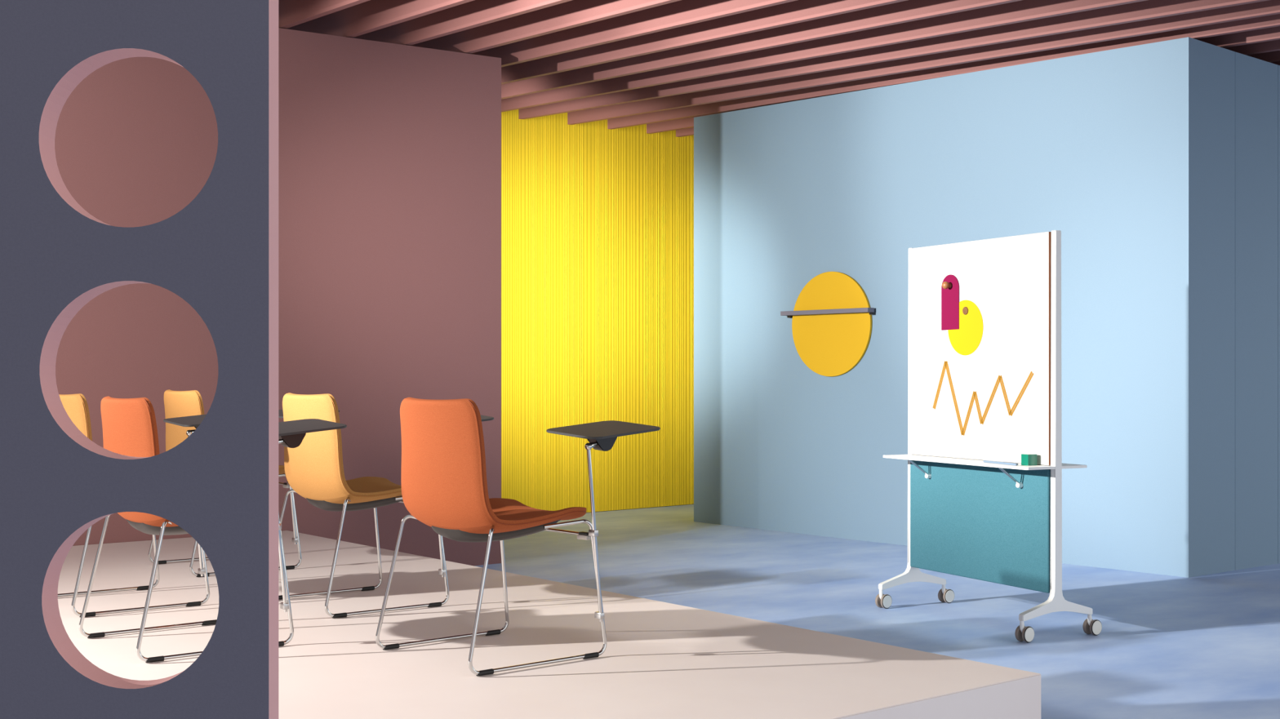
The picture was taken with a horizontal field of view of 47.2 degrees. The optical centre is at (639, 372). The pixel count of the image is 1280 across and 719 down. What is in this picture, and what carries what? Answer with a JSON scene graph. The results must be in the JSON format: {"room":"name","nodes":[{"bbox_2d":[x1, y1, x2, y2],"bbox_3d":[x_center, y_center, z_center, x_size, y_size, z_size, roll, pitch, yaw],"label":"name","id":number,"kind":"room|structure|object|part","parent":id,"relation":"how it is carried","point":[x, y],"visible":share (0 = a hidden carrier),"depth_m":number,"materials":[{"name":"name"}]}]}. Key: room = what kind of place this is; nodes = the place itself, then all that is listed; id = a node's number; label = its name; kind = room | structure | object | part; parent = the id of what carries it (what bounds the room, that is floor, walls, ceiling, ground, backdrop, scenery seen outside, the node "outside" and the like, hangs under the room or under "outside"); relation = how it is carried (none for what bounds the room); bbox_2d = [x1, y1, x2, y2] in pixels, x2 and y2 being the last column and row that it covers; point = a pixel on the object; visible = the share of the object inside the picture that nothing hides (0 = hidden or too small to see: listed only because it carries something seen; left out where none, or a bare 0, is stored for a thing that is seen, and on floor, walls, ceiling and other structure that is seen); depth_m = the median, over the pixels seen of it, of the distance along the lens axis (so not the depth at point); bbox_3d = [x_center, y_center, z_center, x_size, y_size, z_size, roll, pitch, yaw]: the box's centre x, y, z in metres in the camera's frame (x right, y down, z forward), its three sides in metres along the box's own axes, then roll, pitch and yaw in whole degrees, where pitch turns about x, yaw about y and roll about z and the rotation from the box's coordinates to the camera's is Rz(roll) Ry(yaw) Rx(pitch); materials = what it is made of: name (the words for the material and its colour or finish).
{"room":"classroom","nodes":[
{"label":"classroom","id":0,"kind":"room"},
{"bbox_2d":[0,0,278,718],"bbox_3d":[-1.113,-0.305,2.027,1.214,3.150,0.055,0,0,0],"label":"wall","id":1,"kind":"structure","parent":0,"point":[219,253],"depth_m":2.00,"materials":[{"name":"grey paint"}]},
{"bbox_2d":[54,27,501,565],"bbox_3d":[-4.314,-0.411,7.089,8.624,3.362,0.080,0,0,-39],"label":"wall","id":2,"kind":"structure","parent":0,"point":[389,154],"depth_m":9.05,"materials":[{"name":"paint"}]},
{"bbox_2d":[473,504,1279,718],"bbox_3d":[0.834,1.370,5.963,27.000,0.200,24.000,0,0,-40],"label":"floor","id":3,"kind":"structure","parent":0,"point":[1207,646],"depth_m":8.00,"materials":[{"name":"blue carpet"}]},
{"bbox_2d":[57,530,1040,718],"bbox_3d":[-3.105,1.109,4.564,6.987,0.322,5.592,0,0,-40],"label":"platform","id":4,"kind":"object","parent":3,"relation":"on","point":[660,660],"visible":0.73,"depth_m":4.99,"materials":[{"name":"pink paint"}]},
{"bbox_2d":[57,393,209,617],"bbox_3d":[-2.052,0.515,6.041,0.711,0.863,0.685,0,0,-38],"label":"chair","id":5,"kind":"object","parent":4,"relation":"on","point":[75,406],"visible":0.13,"depth_m":5.80,"materials":[{"name":"orange fabric"}]},
{"bbox_3d":[-2.302,0.295,5.909,0.107,0.423,0.511,0,0,-38],"label":"backrest","id":6,"kind":"part","parent":5,"relation":"part of","materials":[{"name":"orange plastic"}]},
{"bbox_3d":[-2.277,0.715,6.196,0.552,0.458,0.159,0,0,-38],"label":"sled frame","id":7,"kind":"part","parent":5,"relation":"part of","materials":[{"name":"silver metal"}]},
{"bbox_3d":[-2.016,0.715,5.867,0.552,0.458,0.159,0,0,-38],"label":"sled frame","id":8,"kind":"part","parent":5,"relation":"part of","materials":[{"name":"silver metal"}]},
{"bbox_3d":[-1.795,0.529,5.930,0.039,0.596,0.087,0,0,30],"label":"tablet post","id":9,"kind":"part","parent":5,"relation":"part of","materials":[{"name":"silver metal"}]},
{"bbox_2d":[79,395,346,663],"bbox_3d":[-1.502,0.515,5.156,0.711,0.863,0.685,0,0,-39],"label":"chair","id":10,"kind":"object","parent":4,"relation":"on","point":[129,425],"visible":0.39,"depth_m":4.99,"materials":[{"name":"orange fabric"}]},
{"bbox_3d":[-1.750,0.295,5.021,0.107,0.423,0.511,0,0,-39],"label":"backrest","id":11,"kind":"part","parent":10,"relation":"part of","materials":[{"name":"orange fabric"}]},
{"bbox_3d":[-1.728,0.715,5.309,0.552,0.458,0.159,0,0,-39],"label":"sled frame","id":12,"kind":"part","parent":10,"relation":"part of","materials":[{"name":"silver metal"}]},
{"bbox_3d":[-1.572,0.493,5.165,0.439,0.089,0.512,0,0,-39],"label":"seat","id":13,"kind":"part","parent":10,"relation":"part of","materials":[{"name":"orange fabric"}]},
{"bbox_2d":[126,520,188,535],"bbox_3d":[-1.595,0.529,5.146,0.360,0.074,0.424,0,0,-39],"label":"tray","id":14,"kind":"object","parent":10,"relation":"on","point":[147,526],"depth_m":4.97,"materials":[{"name":"black plastic"}]},
{"bbox_3d":[-1.464,0.715,4.982,0.552,0.458,0.159,0,0,-39],"label":"sled frame","id":15,"kind":"part","parent":10,"relation":"part of","materials":[{"name":"silver metal"}]},
{"bbox_3d":[-1.243,0.529,5.047,0.039,0.596,0.087,0,0,30],"label":"tablet post","id":16,"kind":"part","parent":10,"relation":"part of","materials":[{"name":"silver metal"}]},
{"bbox_2d":[147,389,339,577],"bbox_3d":[-1.932,0.515,7.152,0.711,0.863,0.685,0,0,-37],"label":"chair","id":17,"kind":"object","parent":4,"relation":"on","point":[176,403],"visible":0.26,"depth_m":7.02,"materials":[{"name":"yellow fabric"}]},
{"bbox_3d":[-2.154,0.715,7.312,0.552,0.458,0.159,0,0,-37],"label":"sled frame","id":18,"kind":"part","parent":17,"relation":"part of","materials":[{"name":"silver metal"}]},
{"bbox_3d":[-2.183,0.295,7.024,0.107,0.423,0.511,0,0,-37],"label":"backrest","id":19,"kind":"part","parent":17,"relation":"part of","materials":[{"name":"orange fabric"}]},
{"bbox_3d":[-1.899,0.715,6.978,0.552,0.458,0.159,0,0,-37],"label":"sled frame","id":20,"kind":"part","parent":17,"relation":"part of","materials":[{"name":"silver metal"}]},
{"bbox_3d":[-2.002,0.493,7.163,0.439,0.089,0.512,0,0,-37],"label":"seat","id":21,"kind":"part","parent":17,"relation":"part of","materials":[{"name":"orange fabric"}]},
{"bbox_3d":[-1.676,0.529,7.037,0.039,0.596,0.087,0,0,31],"label":"tablet post","id":22,"kind":"part","parent":17,"relation":"part of","materials":[{"name":"silver metal"}]},
{"bbox_2d":[278,392,493,618],"bbox_3d":[-1.073,0.515,6.021,0.711,0.863,0.685,0,0,-38],"label":"chair","id":23,"kind":"object","parent":4,"relation":"on","point":[314,468],"visible":0.78,"depth_m":5.83,"materials":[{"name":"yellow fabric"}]},
{"bbox_3d":[-1.322,0.295,5.889,0.107,0.423,0.511,0,0,-38],"label":"backrest","id":24,"kind":"part","parent":23,"relation":"part of","materials":[{"name":"orange fabric"}]},
{"bbox_3d":[-1.298,0.715,6.176,0.552,0.458,0.159,0,0,-38],"label":"sled frame","id":25,"kind":"part","parent":23,"relation":"part of","materials":[{"name":"silver metal"}]},
{"bbox_3d":[-1.143,0.493,6.031,0.439,0.089,0.512,0,0,-38],"label":"seat","id":26,"kind":"part","parent":23,"relation":"part of","materials":[{"name":"orange fabric"}]},
{"bbox_2d":[306,495,403,511],"bbox_3d":[-1.167,0.529,6.012,0.360,0.074,0.424,0,0,-38],"label":"tray","id":27,"kind":"object","parent":23,"relation":"on","point":[327,503],"depth_m":5.84,"materials":[{"name":"black plastic"}]},
{"bbox_3d":[-1.036,0.715,5.847,0.552,0.458,0.159,0,0,-38],"label":"sled frame","id":28,"kind":"part","parent":23,"relation":"part of","materials":[{"name":"silver metal"}]},
{"bbox_3d":[-0.815,0.529,5.910,0.039,0.596,0.087,0,0,30],"label":"tablet post","id":29,"kind":"part","parent":23,"relation":"part of","materials":[{"name":"silver metal"}]},
{"bbox_2d":[375,397,660,676],"bbox_3d":[-0.410,0.515,4.948,0.711,0.863,0.685,0,0,-40],"label":"chair","id":30,"kind":"object","parent":4,"relation":"on","point":[444,483],"visible":1,"depth_m":4.79,"materials":[{"name":"orange plastic"}]},
{"bbox_3d":[-0.640,0.715,5.095,0.552,0.458,0.159,0,0,-40],"label":"sled frame","id":31,"kind":"part","parent":30,"relation":"part of","materials":[{"name":"silver metal"}]},
{"bbox_3d":[-0.655,0.295,4.807,0.107,0.423,0.511,0,0,-40],"label":"backrest","id":32,"kind":"part","parent":30,"relation":"part of","materials":[{"name":"orange fabric"}]},
{"bbox_2d":[431,520,560,542],"bbox_3d":[-0.504,0.529,4.935,0.360,0.074,0.424,0,0,-40],"label":"tray","id":33,"kind":"object","parent":30,"relation":"on","point":[464,531],"depth_m":4.77,"materials":[{"name":"black plastic"}]},
{"bbox_3d":[-0.481,0.493,4.955,0.439,0.089,0.512,0,0,-40],"label":"seat","id":34,"kind":"part","parent":30,"relation":"part of","materials":[{"name":"orange fabric"}]},
{"bbox_3d":[-0.368,0.715,4.775,0.552,0.458,0.159,0,0,-40],"label":"sled frame","id":35,"kind":"part","parent":30,"relation":"part of","materials":[{"name":"silver metal"}]},
{"bbox_3d":[-0.149,0.529,4.846,0.039,0.596,0.087,0,0,28],"label":"tablet post","id":36,"kind":"part","parent":30,"relation":"part of","materials":[{"name":"silver metal"}]},
{"bbox_2d":[501,109,693,512],"bbox_3d":[-0.126,-0.732,13.586,8.620,3.996,0.064,0,0,-40],"label":"curtain","id":37,"kind":"object","parent":3,"relation":"on","point":[597,220],"visible":0.19,"depth_m":13.30,"materials":[{"name":"yellow fabric"}]},
{"bbox_2d":[875,230,1102,643],"bbox_3d":[1.754,0.297,7.494,0.512,1.946,1.179,0,0,-27],"label":"whiteboard","id":38,"kind":"object","parent":3,"relation":"on","point":[968,517],"visible":1,"depth_m":7.37,"materials":[{"name":"white"}]},
{"bbox_3d":[1.484,0.246,7.976,0.436,1.845,0.032,0,0,-27],"label":"post","id":39,"kind":"part","parent":38,"relation":"part of","materials":[{"name":"white metal"}]},
{"bbox_3d":[1.529,0.551,7.788,0.028,0.025,0.025,0,0,-27],"label":"strut knob","id":40,"kind":"part","parent":38,"relation":"part of","materials":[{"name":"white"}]},
{"bbox_2d":[942,281,951,288],"bbox_3d":[1.595,-0.454,7.629,0.047,0.039,0.039,0,0,-27],"label":"wooden peg","id":41,"kind":"object","parent":38,"relation":"attached to","point":[945,285],"visible":1,"depth_m":7.62,"materials":[{"name":"brown wood"}]},
{"bbox_2d":[941,274,959,330],"bbox_3d":[1.617,-0.366,7.641,0.003,0.288,0.142,0,0,-27],"label":"tag","id":42,"kind":"object","parent":41,"relation":"hanging from","point":[949,296],"visible":1,"depth_m":7.64,"materials":[{"name":"pink paper"}]},
{"bbox_2d":[947,300,983,355],"bbox_3d":[1.672,-0.230,7.535,0.001,0.285,0.279,0,0,-27],"label":"disc","id":43,"kind":"object","parent":38,"relation":"attached to","point":[965,340],"visible":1,"depth_m":7.52,"materials":[{"name":"yellow"}]},
{"bbox_2d":[962,306,968,315],"bbox_3d":[1.671,-0.317,7.530,0.005,0.041,0.041,0,0,-26],"label":"magnet","id":44,"kind":"object","parent":43,"relation":"attached to","point":[965,310],"visible":1,"depth_m":7.53},
{"bbox_3d":[1.731,0.758,7.484,0.060,0.593,1.074,0,0,-27],"label":"fabric panel","id":45,"kind":"part","parent":38,"relation":"part of","materials":[{"name":"teal fabric"}]},
{"bbox_3d":[1.731,-0.114,7.484,0.057,1.116,1.078,0,0,-27],"label":"board panel","id":46,"kind":"part","parent":38,"relation":"part of","materials":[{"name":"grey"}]},
{"bbox_2d":[883,454,1087,470],"bbox_3d":[1.731,0.453,7.479,0.372,0.013,1.140,0,0,-27],"label":"shelf","id":47,"kind":"object","parent":38,"relation":"attached to","point":[974,461],"depth_m":7.35,"materials":[{"name":"white"}]},
{"bbox_2d":[983,460,1017,466],"bbox_3d":[1.756,0.441,7.142,0.016,0.011,0.280,0,0,-20],"label":"marker pen","id":48,"kind":"object","parent":38,"relation":"on","point":[984,461],"visible":1,"depth_m":7.13,"materials":[{"name":"white plastic"}]},
{"bbox_3d":[1.849,0.551,7.152,0.028,0.025,0.025,0,0,-27],"label":"strut knob","id":49,"kind":"part","parent":38,"relation":"part of","materials":[{"name":"white plastic"}]},
{"bbox_2d":[1021,453,1036,466],"bbox_3d":[1.870,0.420,7.045,0.054,0.054,0.053,0,0,-23],"label":"block","id":50,"kind":"object","parent":38,"relation":"on","point":[1028,460],"visible":1,"depth_m":7.02,"materials":[{"name":"teal"}]},
{"bbox_3d":[1.983,0.246,6.984,0.436,1.845,0.032,0,0,-27],"label":"post","id":51,"kind":"part","parent":38,"relation":"part of","materials":[{"name":"white metal"}]},
{"bbox_2d":[693,36,1279,577],"bbox_3d":[3.552,-0.450,12.052,4.168,3.440,4.651,0,0,-40],"label":"wall","id":52,"kind":"structure","parent":0,"point":[1156,166],"depth_m":9.77,"materials":[{"name":"blue paint"}]},
{"bbox_2d":[780,271,875,376],"bbox_3d":[1.438,-0.372,11.265,0.099,0.808,0.901,0,0,-40],"label":"round pinboard","id":53,"kind":"object","parent":52,"relation":"attached to","point":[832,314],"visible":1,"depth_m":11.25,"materials":[{"name":"yellow fabric"}]},
{"bbox_3d":[1.429,-0.466,11.257,0.073,0.033,0.901,0,0,-40],"label":"rail","id":54,"kind":"part","parent":53,"relation":"part of","materials":[{"name":"grey metal"}]},
{"bbox_3d":[2.623,-2.323,9.107,10.600,0.483,10.070,0,0,-40],"label":"ceiling","id":55,"kind":"structure","parent":0,"visible":0},
{"bbox_2d":[278,0,368,28],"bbox_3d":[-0.333,-2.112,6.683,0.048,0.398,9.910,0,0,-41],"label":"ceiling beam","id":56,"kind":"structure","parent":55,"relation":"attached to","point":[291,13],"depth_m":8.54,"materials":[{"name":"paint"}]},
{"bbox_2d":[287,0,473,37],"bbox_3d":[0.002,-2.121,6.968,0.048,0.398,9.910,0,0,-41],"label":"ceiling beam","id":57,"kind":"structure","parent":55,"relation":"attached to","point":[370,15],"depth_m":8.83,"materials":[{"name":"paint"}]},
{"bbox_2d":[353,0,571,45],"bbox_3d":[0.321,-2.129,7.239,0.048,0.397,9.911,0,0,-41],"label":"ceiling beam","id":58,"kind":"structure","parent":55,"relation":"attached to","point":[475,13],"depth_m":8.87,"materials":[{"name":"paint"}]},
{"bbox_2d":[410,0,679,53],"bbox_3d":[0.671,-2.139,7.537,0.048,0.396,9.911,0,0,-41],"label":"ceiling beam","id":59,"kind":"structure","parent":55,"relation":"attached to","point":[573,13],"depth_m":9.00,"materials":[{"name":"paint"}]},
{"bbox_2d":[471,0,796,66],"bbox_3d":[1.048,-2.148,7.858,0.048,0.393,9.915,0,0,-42],"label":"ceiling beam","id":60,"kind":"structure","parent":55,"relation":"attached to","point":[680,13],"depth_m":9.09,"materials":[{"name":"paint"}]},
{"bbox_2d":[501,0,906,84],"bbox_3d":[1.396,-2.158,8.154,0.048,0.391,9.918,0,0,-42],"label":"ceiling beam","id":61,"kind":"structure","parent":55,"relation":"attached to","point":[798,11],"depth_m":9.29,"materials":[{"name":"paint"}]},
{"bbox_2d":[501,0,1021,99],"bbox_3d":[1.751,-2.167,8.456,0.048,0.389,9.923,0,0,-43],"label":"ceiling beam","id":62,"kind":"structure","parent":55,"relation":"attached to","point":[908,11],"depth_m":9.48,"materials":[{"name":"paint"}]},
{"bbox_2d":[501,0,1146,111],"bbox_3d":[2.129,-2.177,8.778,0.048,0.385,9.934,0,0,-44],"label":"ceiling beam","id":63,"kind":"structure","parent":55,"relation":"attached to","point":[1022,11],"depth_m":9.62,"materials":[{"name":"paint"}]},
{"bbox_2d":[518,0,1267,119],"bbox_3d":[2.488,-2.186,9.084,0.048,0.382,9.945,0,0,-45],"label":"ceiling beam","id":64,"kind":"structure","parent":55,"relation":"attached to","point":[1148,9],"depth_m":9.71,"materials":[{"name":"paint"}]},
{"bbox_2d":[567,0,1279,124],"bbox_3d":[2.809,-2.195,9.357,0.048,0.386,9.929,0,0,-44],"label":"ceiling beam","id":65,"kind":"structure","parent":55,"relation":"attached to","point":[1268,7],"depth_m":10.13,"materials":[{"name":"paint"}]},
{"bbox_2d":[607,13,1279,128],"bbox_3d":[3.089,-2.202,9.595,0.048,0.390,9.920,0,0,-43],"label":"ceiling beam","id":66,"kind":"structure","parent":55,"relation":"attached to","point":[1272,20],"depth_m":10.60,"materials":[{"name":"paint"}]},
{"bbox_2d":[646,26,1279,133],"bbox_3d":[3.402,-2.210,9.862,0.048,0.392,9.916,0,0,-42],"label":"ceiling beam","id":67,"kind":"structure","parent":55,"relation":"attached to","point":[1272,33],"depth_m":9.43,"materials":[{"name":"paint"}]},
{"bbox_2d":[675,39,1279,137],"bbox_3d":[3.677,-2.217,10.096,0.048,0.392,9.916,0,0,-42],"label":"ceiling beam","id":68,"kind":"structure","parent":55,"relation":"attached to","point":[1274,45],"depth_m":9.67,"materials":[{"name":"paint"}]},
{"bbox_2d":[1246,50,1279,62],"bbox_3d":[3.966,-2.225,10.341,0.048,0.393,9.914,0,0,-42],"label":"ceiling beam","id":69,"kind":"structure","parent":55,"relation":"attached to","point":[1271,56],"depth_m":9.96,"materials":[{"name":"paint"}]},
{"bbox_2d":[1270,61,1279,65],"bbox_3d":[4.257,-2.233,10.589,0.048,0.395,9.912,0,0,-41],"label":"ceiling beam","id":70,"kind":"structure","parent":55,"relation":"attached to","point":[1277,63],"depth_m":10.30,"materials":[{"name":"paint"}]}
]}

